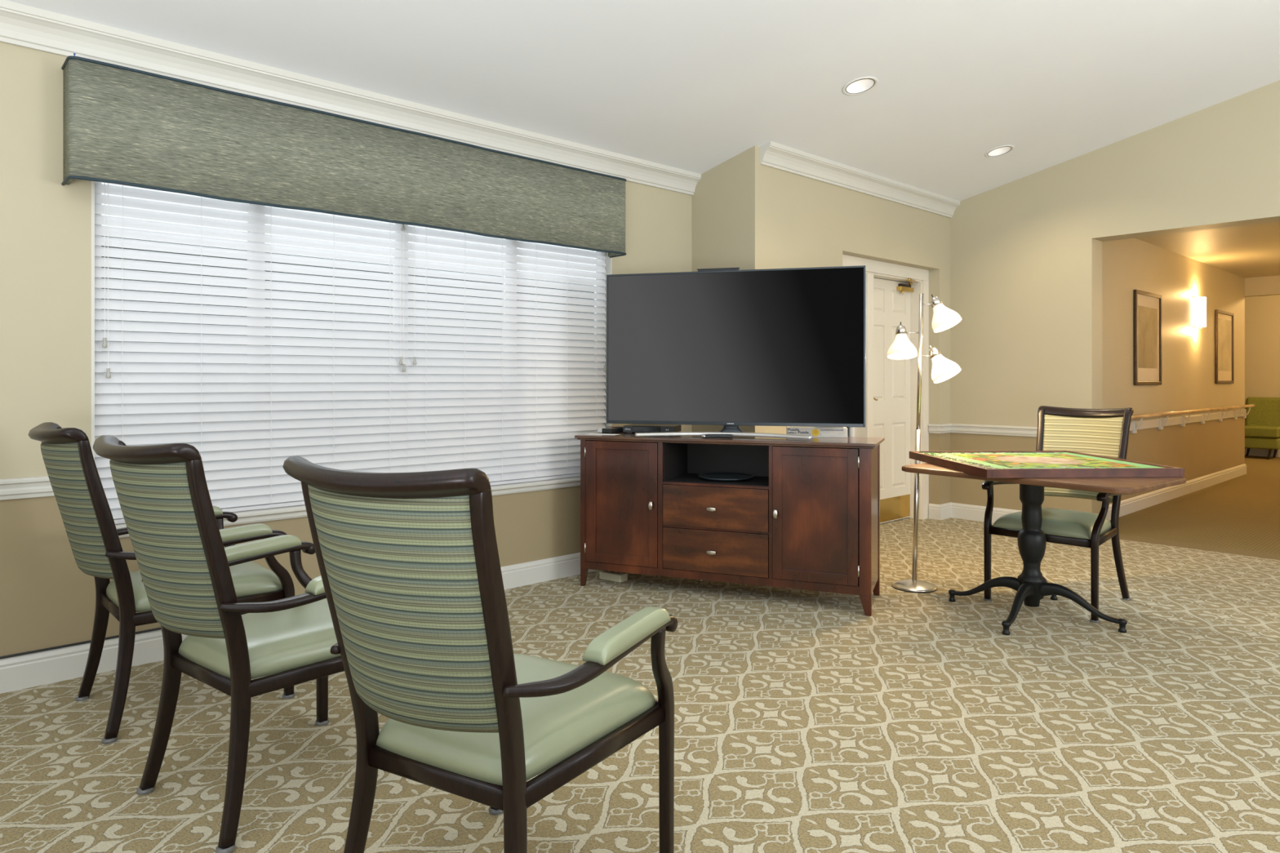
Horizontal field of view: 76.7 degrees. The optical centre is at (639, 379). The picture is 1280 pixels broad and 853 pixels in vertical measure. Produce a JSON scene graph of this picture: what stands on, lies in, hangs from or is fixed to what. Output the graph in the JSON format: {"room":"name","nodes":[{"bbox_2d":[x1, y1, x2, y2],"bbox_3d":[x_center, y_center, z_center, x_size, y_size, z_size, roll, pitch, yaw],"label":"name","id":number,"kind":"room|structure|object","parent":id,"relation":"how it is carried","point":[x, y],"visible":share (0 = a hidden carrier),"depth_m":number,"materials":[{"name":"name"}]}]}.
{"room":"care facility","nodes":[
{"label":"care facility","id":0,"kind":"room"},
{"bbox_2d":[0,42,691,656],"bbox_3d":[-2.387,-0.110,3.481,7.585,2.719,0.130,0,0,-43],"label":"wall","id":1,"kind":"structure","parent":0,"point":[46,601],"depth_m":3.34,"materials":[{"name":"beige paint"}]},
{"bbox_2d":[0,552,599,693],"bbox_3d":[-1.788,1.183,3.528,8.531,0.135,0.611,0,0,-43],"label":"baseboard","id":2,"kind":"structure","parent":1,"relation":"attached to","point":[59,664],"depth_m":3.46,"materials":[{"name":"white paint"}]},
{"bbox_2d":[0,627,161,658],"bbox_3d":[-2.829,1.109,2.976,2.850,0.010,0.012,0,0,-43],"label":"cable","id":3,"kind":"object","parent":2,"relation":"on","point":[157,628],"visible":0.47,"depth_m":3.37,"materials":[{"name":"black plastic"}]},
{"bbox_2d":[61,55,626,257],"bbox_3d":[-1.242,-1.055,4.321,3.005,0.501,0.179,0,0,-43],"label":"window valance","id":4,"kind":"object","parent":1,"relation":"attached to","point":[125,126],"visible":1,"depth_m":3.90,"materials":[{"name":"fabric"}]},
{"bbox_2d":[0,0,701,195],"bbox_3d":[-2.348,-1.419,3.365,7.485,0.139,0.094,0,0,-43],"label":"trim","id":5,"kind":"structure","parent":1,"relation":"attached to","point":[21,25],"depth_m":3.96,"materials":[{"name":"white paint"}]},
{"bbox_2d":[91,181,612,537],"bbox_3d":[-1.292,-0.183,4.460,2.971,1.734,0.155,0,0,-43],"label":"window","id":6,"kind":"structure","parent":1,"relation":"in","point":[297,511],"depth_m":3.98,"materials":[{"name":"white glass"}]},
{"bbox_2d":[94,181,407,524],"bbox_3d":[-1.813,-0.210,3.963,1.444,1.676,0.064,0,0,-43],"label":"window blind","id":7,"kind":"object","parent":6,"relation":"attached to","point":[243,442],"visible":0.74,"depth_m":3.90,"materials":[{"name":"white plastic"}]},
{"bbox_2d":[405,224,606,485],"bbox_3d":[-0.754,-0.210,4.934,1.426,1.676,0.064,0,0,-43],"label":"window blind","id":8,"kind":"object","parent":6,"relation":"attached to","point":[527,435],"visible":0.81,"depth_m":4.87,"materials":[{"name":"white plastic"}]},
{"bbox_2d":[0,455,1279,852],"bbox_3d":[4.946,1.300,4.668,20.000,0.100,10.600,0,0,-43],"label":"floor","id":9,"kind":"structure","parent":0,"point":[806,721],"depth_m":2.89,"materials":[{"name":"carpet"}]},
{"bbox_2d":[27,422,295,744],"bbox_3d":[-1.851,0.706,3.124,0.814,1.088,0.662,0,0,-43],"label":"armchair","id":10,"kind":"object","parent":9,"relation":"on","point":[92,533],"visible":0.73,"depth_m":2.85,"materials":[{"name":"green fabric"}]},
{"bbox_2d":[93,435,344,852],"bbox_3d":[-1.169,0.706,2.466,0.662,1.088,0.814,0,0,38],"label":"armchair","id":11,"kind":"object","parent":9,"relation":"on","point":[184,562],"visible":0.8,"depth_m":2.20,"materials":[{"name":"green fabric"}]},
{"bbox_2d":[282,455,677,852],"bbox_3d":[-0.362,0.706,1.873,0.662,1.088,0.814,0,0,30],"label":"armchair","id":12,"kind":"object","parent":9,"relation":"on","point":[409,564],"visible":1,"depth_m":1.62,"materials":[{"name":"green fabric"}]},
{"bbox_2d":[599,570,627,582],"bbox_3d":[-0.166,1.225,5.053,0.170,0.050,0.080,0,0,36],"label":"power strip","id":13,"kind":"object","parent":9,"relation":"on","point":[615,576],"visible":0.83,"depth_m":5.02,"materials":[{"name":"beige plastic"}]},
{"bbox_2d":[574,431,884,616],"bbox_3d":[0.512,0.793,4.801,1.760,0.913,0.518,0,0,22],"label":"media cabinet","id":14,"kind":"object","parent":9,"relation":"on","point":[807,517],"visible":0.99,"depth_m":4.57,"materials":[{"name":"brown wood"}]},
{"bbox_2d":[587,433,617,435],"bbox_3d":[-0.231,0.337,4.990,0.200,0.001,0.100,0,0,22],"label":"paper sheet","id":15,"kind":"object","parent":14,"relation":"on","point":[588,433],"visible":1,"depth_m":4.96,"materials":[{"name":"white paper"}]},
{"bbox_2d":[597,427,619,433],"bbox_3d":[-0.199,0.322,5.134,0.115,0.030,0.090,0,0,42],"label":"power adapter","id":16,"kind":"object","parent":14,"relation":"on","point":[604,430],"visible":1,"depth_m":5.10,"materials":[{"name":"black plastic"}]},
{"bbox_2d":[611,426,622,431],"bbox_3d":[-0.136,0.321,5.248,0.095,0.032,0.050,0,0,22],"label":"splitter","id":17,"kind":"object","parent":14,"relation":"on","point":[620,428],"visible":0.42,"depth_m":5.22,"materials":[{"name":"black plastic"}]},
{"bbox_2d":[622,423,681,433],"bbox_3d":[0.079,0.313,5.150,0.330,0.048,0.205,0,0,16],"label":"cable box","id":18,"kind":"object","parent":14,"relation":"on","point":[633,428],"visible":0.98,"depth_m":5.07,"materials":[{"name":"black plastic"}]},
{"bbox_2d":[701,434,733,438],"bbox_3d":[0.443,0.324,4.651,0.179,0.022,0.045,0,0,4],"label":"remote control","id":19,"kind":"object","parent":14,"relation":"on","point":[707,436],"visible":1,"depth_m":4.63,"materials":[{"name":"black plastic"}]},
{"bbox_2d":[697,472,753,481],"bbox_3d":[0.508,0.581,4.807,0.332,0.022,0.332,0,0,-43],"label":"glass plate","id":20,"kind":"object","parent":14,"relation":"in","point":[727,477],"visible":1,"depth_m":4.87,"materials":[{"name":"black glass"}]},
{"bbox_2d":[606,265,865,439],"bbox_3d":[0.521,-0.160,4.694,1.515,0.986,0.210,0,0,15],"label":"television","id":21,"kind":"object","parent":14,"relation":"on","point":[731,348],"visible":0.98,"depth_m":4.71,"materials":[{"name":"black plastic"}]},
{"bbox_2d":[786,426,847,437],"bbox_3d":[1.048,0.309,4.810,0.346,0.056,0.166,0,0,9],"label":"box","id":22,"kind":"object","parent":14,"relation":"on","point":[815,432],"visible":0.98,"depth_m":4.73,"materials":[{"name":"white cardboard"}]},
{"bbox_2d":[791,426,843,427],"bbox_3d":[1.050,0.279,4.813,0.300,0.005,0.140,0,0,9],"label":"magazine","id":23,"kind":"object","parent":22,"relation":"on","point":[791,426],"visible":0.5,"depth_m":4.75,"materials":[{"name":"white paper"}]},
{"bbox_2d":[845,426,854,436],"bbox_3d":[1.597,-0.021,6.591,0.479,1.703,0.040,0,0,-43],"label":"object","id":24,"kind":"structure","parent":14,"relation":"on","point":[851,430],"depth_m":6.73,"materials":[{"name":"white plastic"}]},
{"bbox_2d":[887,293,961,592],"bbox_3d":[1.704,0.366,4.857,0.429,1.767,0.262,0,0,12],"label":"floor lamp","id":25,"kind":"object","parent":9,"relation":"on","point":[944,318],"visible":1,"depth_m":4.85,"materials":[{"name":"metal"}]},
{"bbox_2d":[901,462,1186,635],"bbox_3d":[2.107,0.858,4.195,0.932,0.785,1.154,0,0,-37],"label":"pedestal table","id":26,"kind":"object","parent":9,"relation":"on","point":[1031,587],"visible":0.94,"depth_m":4.21,"materials":[{"name":"brown wood"}]},
{"bbox_2d":[909,450,1184,478],"bbox_3d":[2.095,0.444,4.324,0.963,0.042,0.971,0,0,-3],"label":"board","id":27,"kind":"object","parent":26,"relation":"on","point":[1144,469],"visible":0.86,"depth_m":3.86,"materials":[{"name":"brown wood"}]},
{"bbox_2d":[952,453,1138,467],"bbox_3d":[2.129,0.429,4.318,0.650,0.002,0.680,0,0,-1],"label":"puzzle","id":28,"kind":"object","parent":27,"relation":"on","point":[1011,460],"visible":1,"depth_m":4.28},
{"bbox_2d":[982,405,1133,623],"bbox_3d":[2.434,0.706,4.634,0.814,1.088,0.662,0,0,-43],"label":"armchair","id":29,"kind":"object","parent":9,"relation":"on","point":[1099,432],"visible":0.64,"depth_m":4.60,"materials":[{"name":"green fabric"}]},
{"bbox_2d":[1244,396,1279,459],"bbox_3d":[9.955,0.770,12.948,0.615,0.969,0.530,0,0,-43],"label":"lounge chair","id":30,"kind":"object","parent":9,"relation":"on","point":[1262,422],"visible":0.77,"depth_m":12.93,"materials":[{"name":"green fabric"}]},
{"bbox_2d":[1244,425,1279,438],"bbox_3d":[9.913,0.828,12.909,0.500,0.165,0.530,0,0,-43],"label":"seat cushion","id":31,"kind":"object","parent":30,"relation":"on","point":[1251,431],"depth_m":12.73,"materials":[{"name":"green fabric"}]},
{"bbox_2d":[6,0,1279,200],"bbox_3d":[1.791,-2.083,0.973,10.356,1.268,9.414,0,0,-43],"label":"ceiling","id":32,"kind":"structure","parent":0,"point":[693,86],"depth_m":4.52,"materials":[{"name":"paint"}]},
{"bbox_2d":[841,76,878,95],"bbox_3d":[1.319,-1.800,4.851,0.212,0.128,0.212,0,0,1],"label":"recessed light","id":33,"kind":"object","parent":32,"relation":"in","point":[859,86],"visible":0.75,"depth_m":4.91,"materials":[{"name":"white plastic"}]},
{"bbox_2d":[984,145,1014,157],"bbox_3d":[2.758,-1.793,6.213,0.212,0.128,0.212,0,0,1],"label":"recessed light","id":34,"kind":"object","parent":32,"relation":"in","point":[1004,149],"visible":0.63,"depth_m":6.27,"materials":[{"name":"white plastic"}]},
{"bbox_2d":[691,145,766,432],"bbox_3d":[0.624,-0.170,5.750,0.120,2.840,0.593,0,0,-43],"label":"wall","id":35,"kind":"structure","parent":0,"point":[729,199],"depth_m":5.65,"materials":[{"name":"beige paint"}]},
{"bbox_2d":[766,166,950,504],"bbox_3d":[1.731,-0.170,6.593,2.651,2.840,0.339,0,0,-43],"label":"wall","id":36,"kind":"structure","parent":0,"point":[811,223],"depth_m":6.36,"materials":[{"name":"beige paint"}]},
{"bbox_2d":[760,141,959,217],"bbox_3d":[1.852,-1.540,6.409,2.721,0.139,0.094,0,0,-43],"label":"trim","id":37,"kind":"structure","parent":36,"relation":"attached to","point":[775,155],"depth_m":6.19,"materials":[{"name":"white paint"}]},
{"bbox_2d":[842,254,928,519],"bbox_3d":[1.963,0.131,6.874,1.521,2.238,0.238,0,0,-43],"label":"trim","id":38,"kind":"structure","parent":36,"relation":"attached to","point":[873,268],"depth_m":7.24,"materials":[{"name":"beige paint"}]},
{"bbox_2d":[873,277,917,523],"bbox_3d":[2.200,0.179,7.006,0.774,2.117,0.212,0,0,-43],"label":"door","id":39,"kind":"structure","parent":36,"relation":"in","point":[891,299],"depth_m":7.10,"materials":[{"name":"beige paint"}]},
{"bbox_2d":[950,80,1279,513],"bbox_3d":[5.789,-0.733,4.301,0.235,3.966,8.920,0,0,-43],"label":"wall","id":40,"kind":"structure","parent":0,"point":[1026,251],"depth_m":6.64,"materials":[{"name":"beige paint"}]},
{"bbox_2d":[0,423,1037,500],"bbox_3d":[1.788,0.439,0.902,10.256,0.083,9.314,0,0,-43],"label":"trim","id":41,"kind":"structure","parent":40,"relation":"attached to","point":[31,486],"depth_m":3.34,"materials":[{"name":"white paint"}]},
{"bbox_2d":[928,502,1021,523],"bbox_3d":[5.743,1.183,4.188,0.456,0.135,8.815,0,0,-43],"label":"baseboard","id":42,"kind":"structure","parent":40,"relation":"attached to","point":[948,510],"depth_m":7.23,"materials":[{"name":"white paint"}]},
{"bbox_2d":[1102,238,1244,504],"bbox_3d":[5.820,-0.050,8.806,5.899,2.600,0.120,0,0,-43],"label":"wall","id":43,"kind":"structure","parent":0,"point":[1129,264],"depth_m":8.62,"materials":[{"name":"beige paint"}]},
{"bbox_2d":[1133,289,1161,385],"bbox_3d":[4.985,-0.402,7.940,0.800,0.907,0.027,0,0,-43],"label":"framed picture","id":44,"kind":"object","parent":43,"relation":"attached to","point":[1147,305],"visible":1,"depth_m":7.93,"materials":[{"name":"beige paper"}]},
{"bbox_2d":[1137,305,1157,368],"bbox_3d":[4.984,-0.411,7.942,0.590,0.597,0.001,0,0,-43],"label":"print","id":45,"kind":"object","parent":44,"relation":"attached to","point":[1147,314],"depth_m":7.93},
{"bbox_2d":[1106,463,1246,519],"bbox_3d":[5.833,1.183,8.806,5.917,0.135,0.138,0,0,-43],"label":"baseboard","id":46,"kind":"structure","parent":43,"relation":"attached to","point":[1127,506],"depth_m":8.54,"materials":[{"name":"white paint"}]},
{"bbox_2d":[1129,404,1254,433],"bbox_3d":[5.915,0.415,8.739,5.889,0.181,0.105,0,0,-43],"label":"wall handrail","id":47,"kind":"object","parent":43,"relation":"attached to","point":[1159,423],"visible":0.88,"depth_m":8.71,"materials":[{"name":"white paint"}]},
{"bbox_2d":[1191,296,1206,328],"bbox_3d":[6.296,-0.758,9.092,0.260,0.347,0.102,0,0,-43],"label":"wall sconce","id":48,"kind":"object","parent":43,"relation":"attached to","point":[1199,303],"visible":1,"depth_m":9.02,"materials":[{"name":"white glass"}]},
{"bbox_2d":[1214,309,1234,383],"bbox_3d":[7.205,-0.397,9.974,0.820,0.886,0.027,0,0,-43],"label":"framed picture","id":49,"kind":"object","parent":43,"relation":"attached to","point":[1224,321],"visible":1,"depth_m":9.96,"materials":[{"name":"beige paper"}]},
{"bbox_2d":[1217,318,1231,371],"bbox_3d":[7.203,-0.427,9.975,0.630,0.636,0.001,0,0,-43],"label":"print","id":50,"kind":"object","parent":49,"relation":"attached to","point":[1224,324],"depth_m":9.98},
{"bbox_2d":[1134,221,1279,278],"bbox_3d":[6.726,-1.390,7.921,6.039,0.080,2.650,0,0,-43],"label":"ceiling","id":51,"kind":"structure","parent":0,"point":[1251,251],"depth_m":8.18,"materials":[{"name":"beige paint"}]},
{"bbox_2d":[1244,275,1279,297],"bbox_3d":[8.901,-1.230,9.914,0.140,0.240,2.650,0,0,-43],"label":"beam","id":52,"kind":"structure","parent":51,"relation":"attached to","point":[1270,285],"depth_m":10.62,"materials":[{"name":"beige paint"}]},
{"bbox_2d":[1244,294,1279,408],"bbox_3d":[11.354,-0.200,12.033,0.100,2.900,8.400,0,0,-43],"label":"wall","id":53,"kind":"structure","parent":0,"point":[1262,313],"depth_m":13.24,"materials":[{"name":"beige paint"}]},
{"bbox_2d":[1244,448,1279,457],"bbox_3d":[11.310,1.183,11.993,0.018,0.135,8.400,0,0,-43],"label":"baseboard","id":54,"kind":"structure","parent":53,"relation":"attached to","point":[1258,452],"depth_m":13.24,"materials":[{"name":"white paint"}]},
{"label":"outside","id":55,"kind":"structure","parent":0,"visible":0},
{"bbox_3d":[-3.970,1.500,8.773,18.000,0.100,9.700,0,0,-43],"label":"ground","id":56,"kind":"structure","parent":55,"visible":0},
{"bbox_2d":[101,235,594,404],"bbox_3d":[-3.937,0.050,8.736,18.000,2.800,0.200,0,0,-43],"label":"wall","id":57,"kind":"structure","parent":56,"relation":"on","point":[102,236],"depth_m":8.90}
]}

